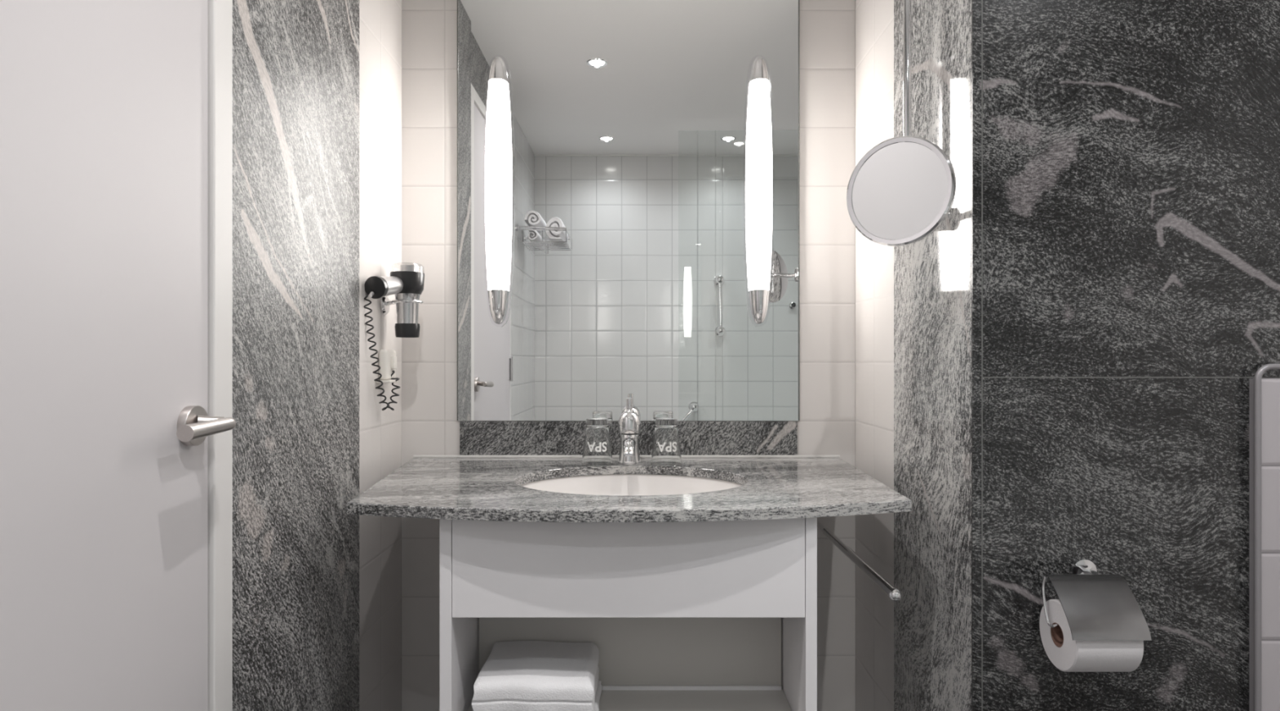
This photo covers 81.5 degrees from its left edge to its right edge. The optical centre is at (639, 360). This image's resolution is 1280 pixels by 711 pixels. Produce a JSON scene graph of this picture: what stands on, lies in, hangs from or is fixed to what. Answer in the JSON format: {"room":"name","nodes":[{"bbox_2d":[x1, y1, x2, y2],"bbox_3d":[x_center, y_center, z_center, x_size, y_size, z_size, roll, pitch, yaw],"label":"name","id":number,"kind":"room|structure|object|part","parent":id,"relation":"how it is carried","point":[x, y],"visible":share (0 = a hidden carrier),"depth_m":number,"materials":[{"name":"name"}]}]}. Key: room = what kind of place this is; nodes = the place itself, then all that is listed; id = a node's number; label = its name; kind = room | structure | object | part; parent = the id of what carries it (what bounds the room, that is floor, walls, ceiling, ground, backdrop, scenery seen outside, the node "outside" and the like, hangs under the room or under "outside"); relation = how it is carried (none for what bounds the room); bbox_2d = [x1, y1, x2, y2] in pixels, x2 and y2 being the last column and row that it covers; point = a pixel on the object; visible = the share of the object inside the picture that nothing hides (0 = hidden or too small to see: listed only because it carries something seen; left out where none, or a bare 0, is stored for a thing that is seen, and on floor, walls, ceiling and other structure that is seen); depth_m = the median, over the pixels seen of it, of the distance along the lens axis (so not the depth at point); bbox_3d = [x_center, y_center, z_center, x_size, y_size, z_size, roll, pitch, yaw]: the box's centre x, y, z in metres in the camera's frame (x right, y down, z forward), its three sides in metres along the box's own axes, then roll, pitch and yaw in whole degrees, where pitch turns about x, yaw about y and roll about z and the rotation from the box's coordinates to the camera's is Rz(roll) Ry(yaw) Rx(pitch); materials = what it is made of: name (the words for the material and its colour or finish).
{"room":"hotel bathroom","nodes":[
{"label":"hotel bathroom","id":0,"kind":"room"},
{"bbox_2d":[232,0,401,710],"bbox_3d":[-0.639,-0.052,1.505,0.060,2.339,0.790,0,0,0],"label":"wall","id":1,"kind":"structure","parent":0,"point":[295,63],"depth_m":1.39,"materials":[{"name":"stone"}]},
{"bbox_2d":[376,349,397,382],"bbox_3d":[-0.592,0.013,1.752,0.034,0.078,0.085,0,0,0],"label":"socket","id":2,"kind":"object","parent":1,"relation":"attached to","point":[388,358],"visible":0.91,"depth_m":1.73,"materials":[{"name":"white plastic"}]},
{"bbox_2d":[376,379,397,382],"bbox_3d":[-0.592,0.049,1.738,0.033,0.006,0.055,0,0,0],"label":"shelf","id":3,"kind":"object","parent":2,"relation":"attached to","point":[383,380],"depth_m":1.71,"materials":[{"name":"plastic"}]},
{"bbox_2d":[380,296,423,315],"bbox_3d":[-0.562,-0.131,1.765,0.093,0.048,0.074,0,0,0],"label":"holder","id":4,"kind":"object","parent":1,"relation":"attached to","point":[385,304],"visible":0.88,"depth_m":1.75,"materials":[{"name":"silver metal"}]},
{"bbox_3d":[-0.604,-0.131,1.765,0.009,0.048,0.048,0,0,0],"label":"wall plate","id":5,"kind":"part","parent":4,"relation":"part of","materials":[{"name":"silver metal"}]},
{"bbox_2d":[364,262,424,410],"bbox_3d":[-0.571,-0.057,1.716,0.080,0.346,0.184,0,0,20],"label":"hair dryer","id":6,"kind":"object","parent":4,"relation":"hanging from","point":[407,283],"visible":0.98,"depth_m":1.74,"materials":[{"name":"black plastic"}]},
{"bbox_3d":[-0.587,-0.015,1.700,0.034,0.263,0.134,0,0,6],"label":"coiled cord","id":7,"kind":"part","parent":6,"relation":"part of","materials":[{"name":"black plastic"}]},
{"bbox_3d":[-0.574,-0.168,1.701,0.049,0.057,0.104,0,0,11],"label":"handle","id":8,"kind":"part","parent":6,"relation":"part of","materials":[{"name":"silver metal"}]},
{"bbox_2d":[400,264,417,271],"bbox_3d":[-0.548,-0.217,1.765,0.041,0.019,0.041,0,0,0],"label":"grille","id":9,"kind":"object","parent":6,"relation":"attached to","point":[409,268],"depth_m":1.75,"materials":[{"name":"silver metal"}]},
{"bbox_2d":[401,0,855,710],"bbox_3d":[-0.029,-0.052,1.930,1.280,2.339,0.060,0,0,0],"label":"wall","id":10,"kind":"structure","parent":0,"point":[826,425],"depth_m":1.90,"materials":[{"name":"tile"}]},
{"bbox_2d":[459,421,797,455],"bbox_3d":[-0.029,0.201,1.894,0.858,0.092,0.012,0,0,0],"label":"backsplash","id":11,"kind":"structure","parent":10,"relation":"attached to","point":[476,437],"depth_m":1.89,"materials":[{"name":"stone"}]},
{"bbox_2d":[457,0,799,420],"bbox_3d":[-0.030,-0.524,1.896,0.873,1.356,0.007,0,0,0],"label":"wall mirror","id":12,"kind":"object","parent":10,"relation":"attached to","point":[628,279],"visible":0.96,"depth_m":1.89,"materials":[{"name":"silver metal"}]},
{"bbox_2d":[483,54,514,326],"bbox_3d":[-0.359,-0.431,1.868,0.078,0.690,0.051,0,0,0],"label":"lamp","id":13,"kind":"object","parent":12,"relation":"attached to","point":[499,147],"visible":1,"depth_m":1.85,"materials":[{"name":"white glass"}]},
{"bbox_2d":[484,79,511,290],"bbox_3d":[-0.359,-0.440,1.865,0.066,0.526,0.045,0,0,0],"label":"diffuser","id":14,"kind":"object","parent":13,"relation":"attached to","point":[498,108],"depth_m":1.85,"materials":[{"name":"white glass"}]},
{"bbox_2d":[743,54,773,326],"bbox_3d":[0.302,-0.431,1.868,0.078,0.690,0.051,0,0,0],"label":"lamp","id":15,"kind":"object","parent":12,"relation":"attached to","point":[758,139],"visible":1,"depth_m":1.85,"materials":[{"name":"white glass"}]},
{"bbox_2d":[746,79,772,290],"bbox_3d":[0.302,-0.440,1.865,0.066,0.526,0.045,0,0,0],"label":"diffuser","id":16,"kind":"object","parent":15,"relation":"attached to","point":[758,91],"depth_m":1.85,"materials":[{"name":"white glass"}]},
{"bbox_2d":[817,520,902,601],"bbox_3d":[0.419,0.386,1.554,0.044,0.044,0.689,0,0,0],"label":"towel bar","id":17,"kind":"object","parent":10,"relation":"attached to","point":[895,594],"visible":0.66,"depth_m":1.38,"materials":[{"name":"silver metal"}]},
{"bbox_3d":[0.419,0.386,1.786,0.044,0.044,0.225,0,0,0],"label":"wall plate","id":18,"kind":"part","parent":17,"relation":"part of","materials":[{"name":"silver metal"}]},
{"bbox_3d":[0.419,0.386,1.221,0.021,0.021,0.022,0,0,0],"label":"knob","id":19,"kind":"part","parent":17,"relation":"part of","materials":[{"name":"silver metal"}]},
{"bbox_2d":[855,0,971,710],"bbox_3d":[0.581,-0.052,1.568,0.060,2.339,0.665,0,0,0],"label":"wall","id":20,"kind":"structure","parent":0,"point":[932,274],"depth_m":1.47,"materials":[{"name":"stone"}]},
{"bbox_2d":[846,0,955,246],"bbox_3d":[0.506,-0.708,1.339,0.184,1.027,0.226,0,0,40],"label":"mirror","id":21,"kind":"object","parent":20,"relation":"attached to","point":[902,189],"visible":1,"depth_m":1.26,"materials":[{"name":"silver metal"}]},
{"bbox_2d":[852,142,947,239],"bbox_3d":[0.436,-0.286,1.257,0.163,0.163,0.004,0,0,40],"label":"mirror glass","id":22,"kind":"object","parent":21,"relation":"attached to","point":[900,189],"depth_m":1.25,"materials":[{"name":"silver mirror"}]},
{"bbox_2d":[971,0,1279,710],"bbox_3d":[1.181,-0.052,1.252,1.259,2.339,0.077,0,0,0],"label":"wall","id":23,"kind":"structure","parent":0,"point":[1126,153],"depth_m":1.23,"materials":[{"name":"stone"}]},
{"bbox_2d":[1041,559,1151,640],"bbox_3d":[0.710,0.375,1.170,0.133,0.092,0.121,0,0,0],"label":"toilet roll holder","id":24,"kind":"object","parent":23,"relation":"attached to","point":[1096,606],"visible":1,"depth_m":1.14,"materials":[{"name":"metal"}]},
{"bbox_3d":[0.710,0.383,1.198,0.133,0.077,0.065,0,0,0],"label":"wire arm","id":25,"kind":"part","parent":24,"relation":"part of","materials":[{"name":"silver metal"}]},
{"bbox_3d":[0.735,0.349,1.228,0.040,0.040,0.005,0,0,0],"label":"wall plate","id":26,"kind":"part","parent":24,"relation":"part of","materials":[{"name":"silver metal"}]},
{"bbox_2d":[1039,599,1143,671],"bbox_3d":[0.707,0.432,1.169,0.102,0.107,0.107,0,0,0],"label":"toilet roll","id":27,"kind":"object","parent":24,"relation":"hanging from","point":[1067,655],"visible":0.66,"depth_m":1.13,"materials":[{"name":"paper"}]},
{"bbox_3d":[0.735,0.347,1.209,0.008,0.012,0.040,0,0,0],"label":"mount arm","id":28,"kind":"part","parent":24,"relation":"part of","materials":[{"name":"silver metal"}]},
{"bbox_2d":[1248,364,1279,710],"bbox_3d":[1.377,0.561,1.220,0.744,1.112,0.021,0,0,0],"label":"trim","id":29,"kind":"structure","parent":23,"relation":"attached to","point":[1255,384],"depth_m":1.21,"materials":[{"name":"silver metal"}]},
{"bbox_3d":[0.562,1.147,0.635,2.496,0.060,2.650,0,0,0],"label":"floor","id":30,"kind":"structure","parent":0,"visible":0},
{"bbox_2d":[439,517,817,710],"bbox_3d":[-0.020,0.692,1.575,0.651,0.850,0.590,0,0,0],"label":"vanity cabinet","id":31,"kind":"object","parent":30,"relation":"on","point":[715,615],"visible":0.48,"depth_m":1.28,"materials":[{"name":"white paint"}]},
{"bbox_3d":[-0.335,0.692,1.575,0.021,0.850,0.590,0,0,0],"label":"panel","id":32,"kind":"part","parent":31,"relation":"part of","materials":[{"name":"white paint"}]},
{"bbox_2d":[594,680,602,710],"bbox_3d":[-0.183,0.645,1.388,0.217,0.022,0.179,0,0,0],"label":"folded towel","id":33,"kind":"object","parent":31,"relation":"on","point":[599,688],"visible":0.14,"depth_m":1.41,"materials":[{"name":"white fabric"}]},
{"bbox_2d":[471,640,599,710],"bbox_3d":[-0.188,0.593,1.385,0.216,0.075,0.185,0,0,0],"label":"folded towel","id":34,"kind":"object","parent":33,"relation":"on","point":[516,675],"visible":1,"depth_m":1.32,"materials":[{"name":"white fabric"}]},
{"bbox_3d":[-0.020,0.356,1.291,0.609,0.176,0.018,0,0,0],"label":"drawer","id":35,"kind":"part","parent":31,"relation":"part of","materials":[{"name":"white paint"}]},
{"bbox_2d":[346,455,911,522],"bbox_3d":[-0.035,0.254,1.562,1.087,0.026,0.675,0,0,0],"label":"countertop","id":36,"kind":"structure","parent":31,"relation":"on","point":[453,487],"depth_m":1.40,"materials":[{"name":"stone"}]},
{"bbox_2d":[581,417,613,466],"bbox_3d":[-0.102,0.193,1.768,0.074,0.108,0.074,0,0,0],"label":"drinking glass","id":37,"kind":"object","parent":36,"relation":"on","point":[597,451],"visible":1,"depth_m":1.74,"materials":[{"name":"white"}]},
{"bbox_2d":[617,397,640,464],"bbox_3d":[-0.025,0.168,1.735,0.056,0.157,0.150,0,0,0],"label":"faucet","id":38,"kind":"object","parent":36,"relation":"on","point":[629,422],"visible":1,"depth_m":1.76,"materials":[{"name":"silver metal"}]},
{"bbox_3d":[-0.025,0.204,1.722,0.033,0.047,0.110,0,0,0],"label":"spout","id":39,"kind":"part","parent":38,"relation":"part of","materials":[{"name":"silver metal"}]},
{"bbox_3d":[-0.025,0.107,1.780,0.015,0.034,0.017,0,0,0],"label":"lever","id":40,"kind":"part","parent":38,"relation":"part of","materials":[{"name":"silver metal"}]},
{"bbox_2d":[520,474,742,495],"bbox_3d":[-0.018,0.342,1.552,0.517,0.149,0.414,0,0,0],"label":"sink basin","id":41,"kind":"object","parent":36,"relation":"in","point":[605,484],"visible":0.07,"depth_m":1.73,"materials":[{"name":"white ceramic"}]},
{"bbox_2d":[650,417,681,466],"bbox_3d":[0.063,0.193,1.768,0.074,0.108,0.074,0,0,0],"label":"drinking glass","id":42,"kind":"object","parent":36,"relation":"on","point":[666,451],"visible":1,"depth_m":1.74,"materials":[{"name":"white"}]},
{"bbox_2d":[466,687,791,710],"bbox_3d":[-0.020,0.668,1.393,0.610,0.022,0.203,0,0,0],"label":"shelf","id":43,"kind":"object","parent":31,"relation":"attached to","point":[611,699],"depth_m":1.44,"materials":[{"name":"white wood"}]},
{"bbox_3d":[-0.020,0.539,1.488,0.604,0.234,0.009,0,0,0],"label":"panel","id":44,"kind":"part","parent":31,"relation":"part of","materials":[{"name":"white wood"}]},
{"bbox_3d":[0.295,0.692,1.575,0.020,0.850,0.590,0,0,0],"label":"panel","id":45,"kind":"part","parent":31,"relation":"part of","materials":[{"name":"white paint"}]},
{"bbox_3d":[-0.656,-1.095,0.675,0.060,0.255,0.870,0,0,0],"label":"wall","id":46,"kind":"structure","parent":0,"visible":0},
{"bbox_2d":[0,0,235,710],"bbox_3d":[-0.608,0.078,0.662,0.093,2.066,0.793,0,0,0],"label":"door","id":47,"kind":"structure","parent":46,"relation":"in","point":[106,425],"depth_m":0.85,"materials":[{"name":"white paint"}]},
{"bbox_3d":[-0.609,0.089,1.014,0.012,0.055,0.055,0,0,0],"label":"handle","id":48,"kind":"part","parent":47,"relation":"part of","materials":[{"name":"metal"}]},
{"bbox_3d":[-0.572,0.091,0.988,0.022,0.024,0.109,0,0,0],"label":"lever","id":49,"kind":"part","parent":47,"relation":"part of","materials":[{"name":"metal"}]},
{"bbox_2d":[208,0,232,710],"bbox_3d":[-0.638,0.059,0.672,0.061,2.117,0.875,0,0,0],"label":"trim","id":50,"kind":"structure","parent":46,"relation":"attached to","point":[220,11],"depth_m":1.08,"materials":[{"name":"white paint"}]}
]}

